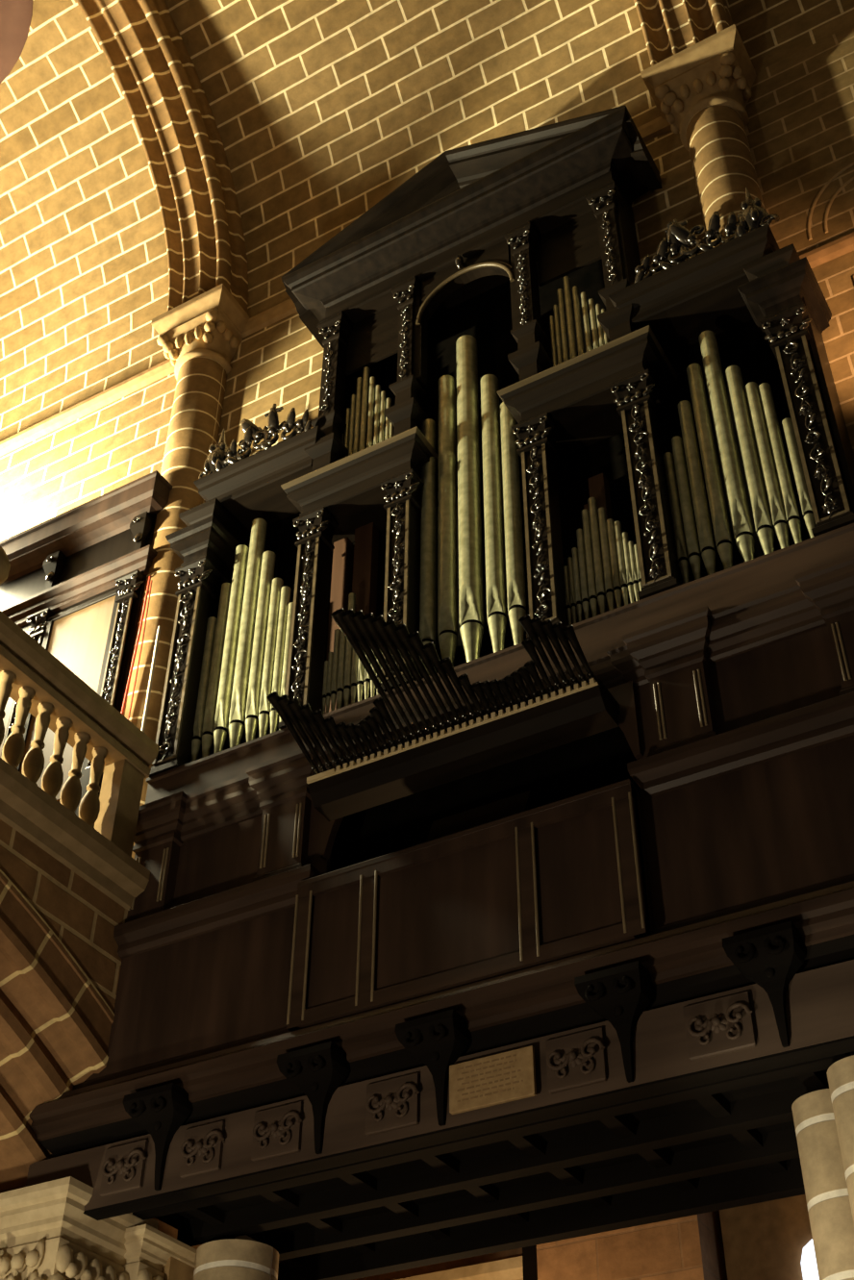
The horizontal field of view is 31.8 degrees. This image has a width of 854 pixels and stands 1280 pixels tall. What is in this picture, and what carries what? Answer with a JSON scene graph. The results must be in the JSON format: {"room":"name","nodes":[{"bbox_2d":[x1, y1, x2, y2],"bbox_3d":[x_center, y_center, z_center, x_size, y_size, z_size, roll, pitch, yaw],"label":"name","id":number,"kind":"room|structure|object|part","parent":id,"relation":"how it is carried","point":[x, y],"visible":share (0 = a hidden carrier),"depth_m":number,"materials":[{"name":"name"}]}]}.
{"room":"church","nodes":[
{"label":"church","id":0,"kind":"room"},
{"bbox_2d":[0,819,127,1012],"bbox_3d":[-4.115,0.384,8.445,0.001,1.369,8.555,-20,-45,22],"label":"wall","id":1,"kind":"structure","parent":0,"point":[84,918],"depth_m":10.70,"materials":[{"name":"brown brick"}]},
{"bbox_2d":[0,869,114,1190],"bbox_3d":[-4.738,0.955,8.422,1.470,2.038,8.555,-20,-45,22],"label":"arch","id":2,"kind":"object","parent":1,"relation":"attached to","point":[56,1025],"visible":0.73,"depth_m":10.28,"materials":[{"name":"brown brick"}]},
{"bbox_2d":[0,757,150,910],"bbox_3d":[-4.278,-0.316,8.851,0.460,0.340,7.940,-20,-45,22],"label":"crown molding","id":3,"kind":"structure","parent":1,"relation":"attached to","point":[25,807],"depth_m":10.80,"materials":[{"name":"stone"}]},
{"bbox_2d":[0,546,158,856],"bbox_3d":[-4.269,-1.148,9.486,0.350,1.750,7.830,-20,-45,22],"label":"stone balustrade","id":4,"kind":"object","parent":3,"relation":"on","point":[41,686],"visible":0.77,"depth_m":11.33,"materials":[{"name":"beige stone"}]},
{"bbox_3d":[-4.264,-1.233,9.556,0.340,0.330,7.830,-20,-45,22],"label":"handrail","id":5,"kind":"part","parent":4,"relation":"part of","materials":[{"name":"stone"}]},
{"bbox_3d":[-2.402,1.329,11.656,0.200,0.770,0.250,-20,-45,22],"label":"post","id":6,"kind":"part","parent":4,"relation":"part of","materials":[{"name":"stone"}]},
{"bbox_2d":[0,129,704,1249],"bbox_3d":[-1.442,2.568,12.215,22.500,15.300,1.550,-20,-45,22],"label":"wall","id":7,"kind":"structure","parent":0,"point":[122,441],"depth_m":16.32,"materials":[{"name":"beige brick"}]},
{"bbox_2d":[0,358,174,456],"bbox_3d":[-7.120,-1.571,18.895,10.250,0.200,0.100,-20,-45,22],"label":"string course","id":8,"kind":"object","parent":7,"relation":"attached to","point":[164,368],"depth_m":17.46,"materials":[{"name":"stone"}]},
{"bbox_2d":[241,116,671,338],"bbox_3d":[0.175,-4.293,15.743,5.350,0.250,0.050,-20,-45,22],"label":"string course","id":9,"kind":"object","parent":7,"relation":"attached to","point":[659,126],"depth_m":16.47,"materials":[{"name":"stone"}]},
{"bbox_2d":[640,24,764,247],"bbox_3d":[2.696,-4.195,13.581,0.970,3.280,0.850,-20,-45,22],"label":"stone column","id":10,"kind":"structure","parent":7,"relation":"attached to","point":[703,90],"depth_m":13.99,"materials":[{"name":"beige stone"}]},
{"bbox_2d":[0,0,853,441],"bbox_3d":[-3.492,-7.172,15.805,22.500,4.100,6.907,-20,-45,22],"label":"ceiling","id":11,"kind":"structure","parent":0,"point":[321,110],"depth_m":17.53,"materials":[{"name":"beige brick"}]},
{"bbox_2d":[0,0,33,83],"bbox_3d":[-6.450,-7.860,17.826,3.480,0.464,3.384,-20,-45,22],"label":"roundel","id":12,"kind":"object","parent":11,"relation":"attached to","point":[15,15],"visible":1,"depth_m":18.24,"materials":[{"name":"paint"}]},
{"bbox_2d":[75,0,248,313],"bbox_3d":[-4.099,-6.946,16.071,0.820,4.100,6.907,-20,-45,22],"label":"rib","id":13,"kind":"object","parent":11,"relation":"attached to","point":[154,70],"visible":0.95,"depth_m":17.62,"materials":[{"name":"beige brick"}]},
{"bbox_2d":[633,0,733,66],"bbox_3d":[1.059,-8.865,13.810,0.820,4.100,6.907,-20,-45,22],"label":"rib","id":14,"kind":"object","parent":11,"relation":"attached to","point":[669,27],"visible":0.71,"depth_m":14.92,"materials":[{"name":"beige brick"}]},
{"bbox_2d":[352,1247,522,1279],"bbox_3d":[1.002,6.623,14.352,22.500,12.000,0.300,-20,-45,22],"label":"wall","id":15,"kind":"structure","parent":0,"point":[517,1252],"depth_m":15.03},
{"bbox_2d":[395,1255,523,1279],"bbox_3d":[-1.766,7.068,15.631,6.440,0.270,0.280,-20,-45,22],"label":"wall panel","id":16,"kind":"object","parent":15,"relation":"attached to","point":[511,1268],"depth_m":14.50,"materials":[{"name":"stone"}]},
{"bbox_2d":[522,1245,537,1279],"bbox_3d":[1.149,6.303,13.906,0.300,11.900,0.500,-20,-45,22],"label":"strip","id":17,"kind":"object","parent":15,"relation":"attached to","point":[529,1253],"depth_m":14.07,"materials":[{"name":"black wood"}]},
{"bbox_2d":[536,1210,727,1279],"bbox_3d":[1.890,5.915,13.451,1.580,11.900,0.800,-20,-45,22],"label":"wall panel","id":18,"kind":"object","parent":15,"relation":"attached to","point":[690,1247],"depth_m":13.31,"materials":[{"name":"brown wood"}]},
{"bbox_2d":[719,1194,812,1279],"bbox_3d":[4.707,5.018,12.390,4.550,11.900,0.400,-20,-45,22],"label":"wall","id":19,"kind":"structure","parent":15,"relation":"attached to","point":[763,1241],"depth_m":13.18,"materials":[{"name":"paint"}]},
{"bbox_2d":[801,1239,819,1279],"bbox_3d":[3.325,5.776,12.423,0.260,1.580,0.050,-20,-45,22],"label":"window","id":20,"kind":"structure","parent":19,"relation":"in","point":[809,1267],"depth_m":12.82,"materials":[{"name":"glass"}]},
{"bbox_2d":[744,24,853,453],"bbox_3d":[5.339,-2.537,10.310,6.000,10.000,0.001,-20,-45,22],"label":"wall","id":21,"kind":"structure","parent":0,"point":[799,130],"depth_m":13.33,"materials":[{"name":"beige brick"}]},
{"bbox_2d":[799,232,853,268],"bbox_3d":[5.426,-4.004,11.463,5.780,0.170,0.080,-20,-45,22],"label":"string course","id":22,"kind":"object","parent":21,"relation":"attached to","point":[843,245],"depth_m":12.35,"materials":[{"name":"stone"}]},
{"bbox_2d":[806,162,853,240],"bbox_3d":[3.724,-3.847,12.682,1.148,0.770,0.032,-20,-45,22],"label":"arch outline","id":23,"kind":"object","parent":21,"relation":"attached to","point":[826,185],"visible":1,"depth_m":12.82,"materials":[{"name":"stone"}]},
{"bbox_3d":[-2.895,6.777,5.327,22.500,0.100,15.800,-20,-45,22],"label":"floor","id":24,"kind":"structure","parent":0,"visible":0},
{"bbox_2d":[0,1176,278,1279],"bbox_3d":[-2.244,6.316,8.927,2.390,5.320,2.373,-20,-45,22],"label":"column capital","id":25,"kind":"object","parent":24,"relation":"on","point":[46,1233],"visible":1,"depth_m":9.85,"materials":[{"name":"beige stone"}]},
{"bbox_2d":[791,1054,853,1279],"bbox_3d":[2.828,4.589,6.797,1.487,5.200,1.098,9,-42,-10],"label":"stone pier","id":26,"kind":"object","parent":24,"relation":"on","point":[823,1119],"visible":1,"depth_m":8.03,"materials":[{"name":"beige stone"}]},
{"bbox_3d":[-8.911,1.713,11.005,11.020,0.320,8.450,-20,-45,22],"label":"floor","id":27,"kind":"structure","parent":0,"visible":0},
{"bbox_2d":[0,470,172,827],"bbox_3d":[-3.547,0.626,13.825,2.360,5.080,0.560,-20,-45,22],"label":"organ case","id":28,"kind":"object","parent":27,"relation":"on","point":[75,583],"visible":0.47,"depth_m":14.51,"materials":[{"name":"black wood"}]},
{"bbox_3d":[-4.120,0.876,13.936,0.640,2.280,0.040,-20,-45,22],"label":"door","id":29,"kind":"part","parent":28,"relation":"part of","materials":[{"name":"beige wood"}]},
{"bbox_3d":[-3.751,0.694,13.775,0.160,1.850,0.050,-20,-45,22],"label":"frame","id":30,"kind":"part","parent":28,"relation":"part of","materials":[{"name":"beige stone"}]},
{"bbox_3d":[-3.254,0.554,13.556,0.840,2.280,0.040,-20,-45,22],"label":"door","id":31,"kind":"part","parent":28,"relation":"part of","materials":[{"name":"beige wood"}]},
{"bbox_3d":[-3.261,0.530,13.559,0.900,2.320,0.050,-20,-45,22],"label":"door frame","id":32,"kind":"part","parent":28,"relation":"part of","materials":[{"name":"black wood"}]},
{"bbox_3d":[-3.518,-0.319,14.719,2.300,0.280,0.440,-20,-45,22],"label":"architrave","id":33,"kind":"part","parent":28,"relation":"part of","materials":[{"name":"brown wood"}]},
{"bbox_3d":[-3.535,-0.984,15.220,2.360,0.420,0.560,-20,-45,22],"label":"cornice","id":34,"kind":"part","parent":28,"relation":"part of","materials":[{"name":"brown wood"}]},
{"bbox_3d":[-2.806,0.342,13.361,0.160,1.850,0.050,-20,-45,22],"label":"frame","id":35,"kind":"part","parent":28,"relation":"part of","materials":[{"name":"brown wood"}]},
{"bbox_2d":[121,576,152,719],"bbox_3d":[-2.616,0.769,12.837,0.129,3.580,0.040,-4,-41,6],"label":"cord","id":36,"kind":"object","parent":27,"relation":"on","point":[149,578],"visible":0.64,"depth_m":13.42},
{"bbox_2d":[141,626,160,732],"bbox_3d":[-2.400,0.952,12.481,0.028,2.840,0.027,-20,-45,22],"label":"pole","id":37,"kind":"object","parent":27,"relation":"on","point":[159,627],"visible":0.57,"depth_m":12.99,"materials":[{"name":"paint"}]},
{"bbox_2d":[123,283,250,858],"bbox_3d":[-2.475,-0.606,14.395,0.970,7.700,0.850,-20,-45,22],"label":"stone column","id":38,"kind":"structure","parent":27,"relation":"on","point":[201,336],"depth_m":15.40,"materials":[{"name":"beige stone"}]},
{"bbox_3d":[5.650,3.020,6.564,6.200,7.300,1.350,-20,-45,22],"label":"wall","id":39,"kind":"structure","parent":0,"visible":0},
{"bbox_2d":[25,691,853,1279],"bbox_3d":[1.130,2.379,9.809,7.990,2.135,2.346,-20,-45,22],"label":"gallery","id":40,"kind":"object","parent":39,"relation":"attached to","point":[674,957],"visible":1,"depth_m":9.33,"materials":[{"name":"brown wood"}]},
{"bbox_3d":[-1.978,3.455,9.807,0.330,0.320,0.040,-20,-45,22],"label":"carved panel","id":41,"kind":"part","parent":40,"relation":"part of","materials":[{"name":"brown wood"}]},
{"bbox_3d":[-1.746,2.908,10.181,2.100,0.080,0.080,-20,-45,22],"label":"rail","id":42,"kind":"part","parent":40,"relation":"part of","materials":[{"name":"brown wood"}]},
{"bbox_3d":[-1.726,2.529,10.522,2.120,1.100,0.050,-20,-45,22],"label":"parapet panel","id":43,"kind":"part","parent":40,"relation":"part of","materials":[{"name":"brown wood"}]},
{"bbox_3d":[-1.427,3.250,9.566,0.300,0.320,0.040,-20,-45,22],"label":"carved panel","id":44,"kind":"part","parent":40,"relation":"part of","materials":[{"name":"brown wood"}]},
{"bbox_3d":[-1.699,2.063,10.901,2.220,0.260,0.300,-20,-45,22],"label":"rail","id":45,"kind":"part","parent":40,"relation":"part of","materials":[{"name":"brown wood"}]},
{"bbox_3d":[-0.929,3.064,9.347,0.350,0.320,0.040,-20,-45,22],"label":"carved panel","id":46,"kind":"part","parent":40,"relation":"part of","materials":[{"name":"brown wood"}]},
{"bbox_3d":[-0.616,2.047,9.911,0.580,1.040,0.050,-20,-45,22],"label":"parapet panel","id":47,"kind":"part","parent":40,"relation":"part of","materials":[{"name":"brown wood"}]},
{"bbox_3d":[-0.205,2.795,9.030,0.360,0.320,0.040,-20,-45,22],"label":"carved panel","id":48,"kind":"part","parent":40,"relation":"part of","materials":[{"name":"brown wood"}]},
{"bbox_3d":[0.748,2.202,9.089,7.990,0.315,0.670,-20,-45,22],"label":"cornice","id":49,"kind":"part","parent":40,"relation":"part of","materials":[{"name":"brown wood"}]},
{"bbox_3d":[0.143,1.765,9.579,1.170,1.040,0.050,-20,-45,22],"label":"parapet panel","id":50,"kind":"part","parent":40,"relation":"part of","materials":[{"name":"brown wood"}]},
{"bbox_3d":[0.210,1.349,9.862,2.500,0.120,0.080,-20,-45,22],"label":"rail","id":51,"kind":"part","parent":40,"relation":"part of","materials":[{"name":"brown wood"}]},
{"bbox_3d":[0.271,1.379,9.976,2.490,0.065,0.325,-20,-45,22],"label":"rail","id":52,"kind":"part","parent":40,"relation":"part of","materials":[{"name":"brown wood"}]},
{"bbox_3d":[0.204,2.082,9.226,2.500,0.100,0.080,-20,-45,22],"label":"rail","id":53,"kind":"part","parent":40,"relation":"part of","materials":[{"name":"brown wood"}]},
{"bbox_2d":[125,104,853,922],"bbox_3d":[0.127,-1.968,12.409,6.140,7.830,1.784,-20,-45,22],"label":"pipe organ","id":54,"kind":"object","parent":40,"relation":"on","point":[553,516],"visible":1,"depth_m":11.93,"materials":[{"name":"black wood"}]},
{"bbox_3d":[-2.114,0.278,12.758,0.234,1.875,0.042,-20,-45,22],"label":"frame","id":55,"kind":"part","parent":54,"relation":"part of","materials":[{"name":"brown wood"}]},
{"bbox_3d":[-2.098,0.644,12.825,0.040,4.400,0.440,-20,-45,22],"label":"panel","id":56,"kind":"part","parent":54,"relation":"part of","materials":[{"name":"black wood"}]},
{"bbox_3d":[-1.530,1.687,11.237,0.860,0.750,0.040,-20,-45,22],"label":"panel","id":57,"kind":"part","parent":54,"relation":"part of","materials":[{"name":"brown wood"}]},
{"bbox_3d":[-1.456,-1.449,14.016,1.400,0.330,0.590,-20,-45,22],"label":"tower cornice","id":58,"kind":"part","parent":54,"relation":"part of","materials":[{"name":"brown wood"}]},
{"bbox_3d":[-1.013,-0.132,12.275,0.213,1.875,0.042,-20,-45,22],"label":"frame","id":59,"kind":"part","parent":54,"relation":"part of","materials":[{"name":"black wood"}]},
{"bbox_3d":[-0.774,1.395,10.893,0.180,0.750,0.050,-20,-45,22],"label":"panel","id":60,"kind":"part","parent":54,"relation":"part of","materials":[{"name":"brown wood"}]},
{"bbox_3d":[-0.887,-2.195,14.394,0.040,2.640,0.420,-20,-45,22],"label":"panel","id":61,"kind":"part","parent":54,"relation":"part of","materials":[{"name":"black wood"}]},
{"bbox_3d":[-0.450,-3.961,15.284,1.900,1.060,0.795,-20,-45,22],"label":"raking cornice","id":62,"kind":"part","parent":54,"relation":"part of","materials":[{"name":"brown wood"}]},
{"bbox_3d":[-0.237,-0.420,11.935,0.209,1.875,0.042,-20,-45,22],"label":"frame","id":63,"kind":"part","parent":54,"relation":"part of","materials":[{"name":"black wood"}]},
{"bbox_3d":[0.232,0.794,10.305,2.260,0.220,0.400,-20,-45,22],"label":"trumpet rail","id":64,"kind":"part","parent":54,"relation":"part of","materials":[{"name":"brown wood"}]},
{"bbox_3d":[0.383,-3.059,13.919,1.120,1.460,0.120,-20,-45,22],"label":"arch panel","id":65,"kind":"part","parent":54,"relation":"part of","materials":[{"name":"brown wood"}]},
{"bbox_3d":[0.379,0.638,10.773,6.040,0.350,0.420,-20,-45,22],"label":"impost moulding","id":66,"kind":"part","parent":54,"relation":"part of","materials":[{"name":"brown wood"}]},
{"bbox_3d":[0.855,-0.827,11.457,0.213,1.875,0.042,-20,-45,22],"label":"frame","id":67,"kind":"part","parent":54,"relation":"part of","materials":[{"name":"black wood"}]},
{"bbox_3d":[1.197,-4.574,14.562,1.900,1.060,0.795,-20,-45,22],"label":"raking cornice","id":68,"kind":"part","parent":54,"relation":"part of","materials":[{"name":"brown wood"}]},
{"bbox_3d":[1.818,-3.201,13.209,0.040,2.640,0.420,-20,-45,22],"label":"panel","id":69,"kind":"part","parent":54,"relation":"part of","materials":[{"name":"black wood"}]},
{"bbox_3d":[1.462,0.563,9.912,0.180,0.750,0.050,-20,-45,22],"label":"panel","id":70,"kind":"part","parent":54,"relation":"part of","materials":[{"name":"brown wood"}]},
{"bbox_3d":[1.622,-1.112,11.120,0.222,1.875,0.042,-20,-45,22],"label":"frame","id":71,"kind":"part","parent":54,"relation":"part of","materials":[{"name":"black wood"}]},
{"bbox_3d":[2.272,-2.836,12.382,1.400,0.330,0.590,-20,-45,22],"label":"tower cornice","id":72,"kind":"part","parent":54,"relation":"part of","materials":[{"name":"brown wood"}]},
{"bbox_3d":[2.233,0.287,9.588,0.860,0.750,0.040,-20,-45,22],"label":"panel","id":73,"kind":"part","parent":54,"relation":"part of","materials":[{"name":"brown wood"}]},
{"bbox_3d":[2.723,-1.522,10.638,0.234,1.875,0.042,-20,-45,22],"label":"frame","id":74,"kind":"part","parent":54,"relation":"part of","materials":[{"name":"black wood"}]},
{"bbox_3d":[2.982,-1.246,10.599,0.040,4.400,0.440,-20,-45,22],"label":"panel","id":75,"kind":"part","parent":54,"relation":"part of","materials":[{"name":"black wood"}]},
{"bbox_2d":[449,1045,536,1114],"bbox_3d":[0.378,2.563,8.734,0.555,0.300,0.027,-20,-45,22],"label":"inscribed plaque","id":76,"kind":"object","parent":40,"relation":"attached to","point":[508,1076],"visible":1,"depth_m":8.72,"materials":[{"name":"beige stone"}]},
{"bbox_3d":[0.853,2.402,8.566,0.360,0.320,0.040,-20,-45,22],"label":"carved panel","id":77,"kind":"part","parent":40,"relation":"part of","materials":[{"name":"brown wood"}]},
{"bbox_3d":[0.975,1.456,9.214,0.750,1.040,0.050,-20,-45,22],"label":"parapet panel","id":78,"kind":"part","parent":40,"relation":"part of","materials":[{"name":"brown wood"}]},
{"bbox_3d":[1.607,2.121,8.236,0.380,0.320,0.040,-20,-45,22],"label":"carved panel","id":79,"kind":"part","parent":40,"relation":"part of","materials":[{"name":"brown wood"}]},
{"bbox_3d":[2.679,0.434,8.982,3.080,0.260,0.300,-20,-45,22],"label":"rail","id":80,"kind":"part","parent":40,"relation":"part of","materials":[{"name":"brown wood"}]},
{"bbox_3d":[2.652,0.900,8.604,2.980,1.100,0.050,-20,-45,22],"label":"parapet panel","id":81,"kind":"part","parent":40,"relation":"part of","materials":[{"name":"brown wood"}]},
{"bbox_3d":[2.649,1.272,8.255,2.960,0.080,0.080,-20,-45,22],"label":"rail","id":82,"kind":"part","parent":40,"relation":"part of","materials":[{"name":"brown wood"}]}
]}

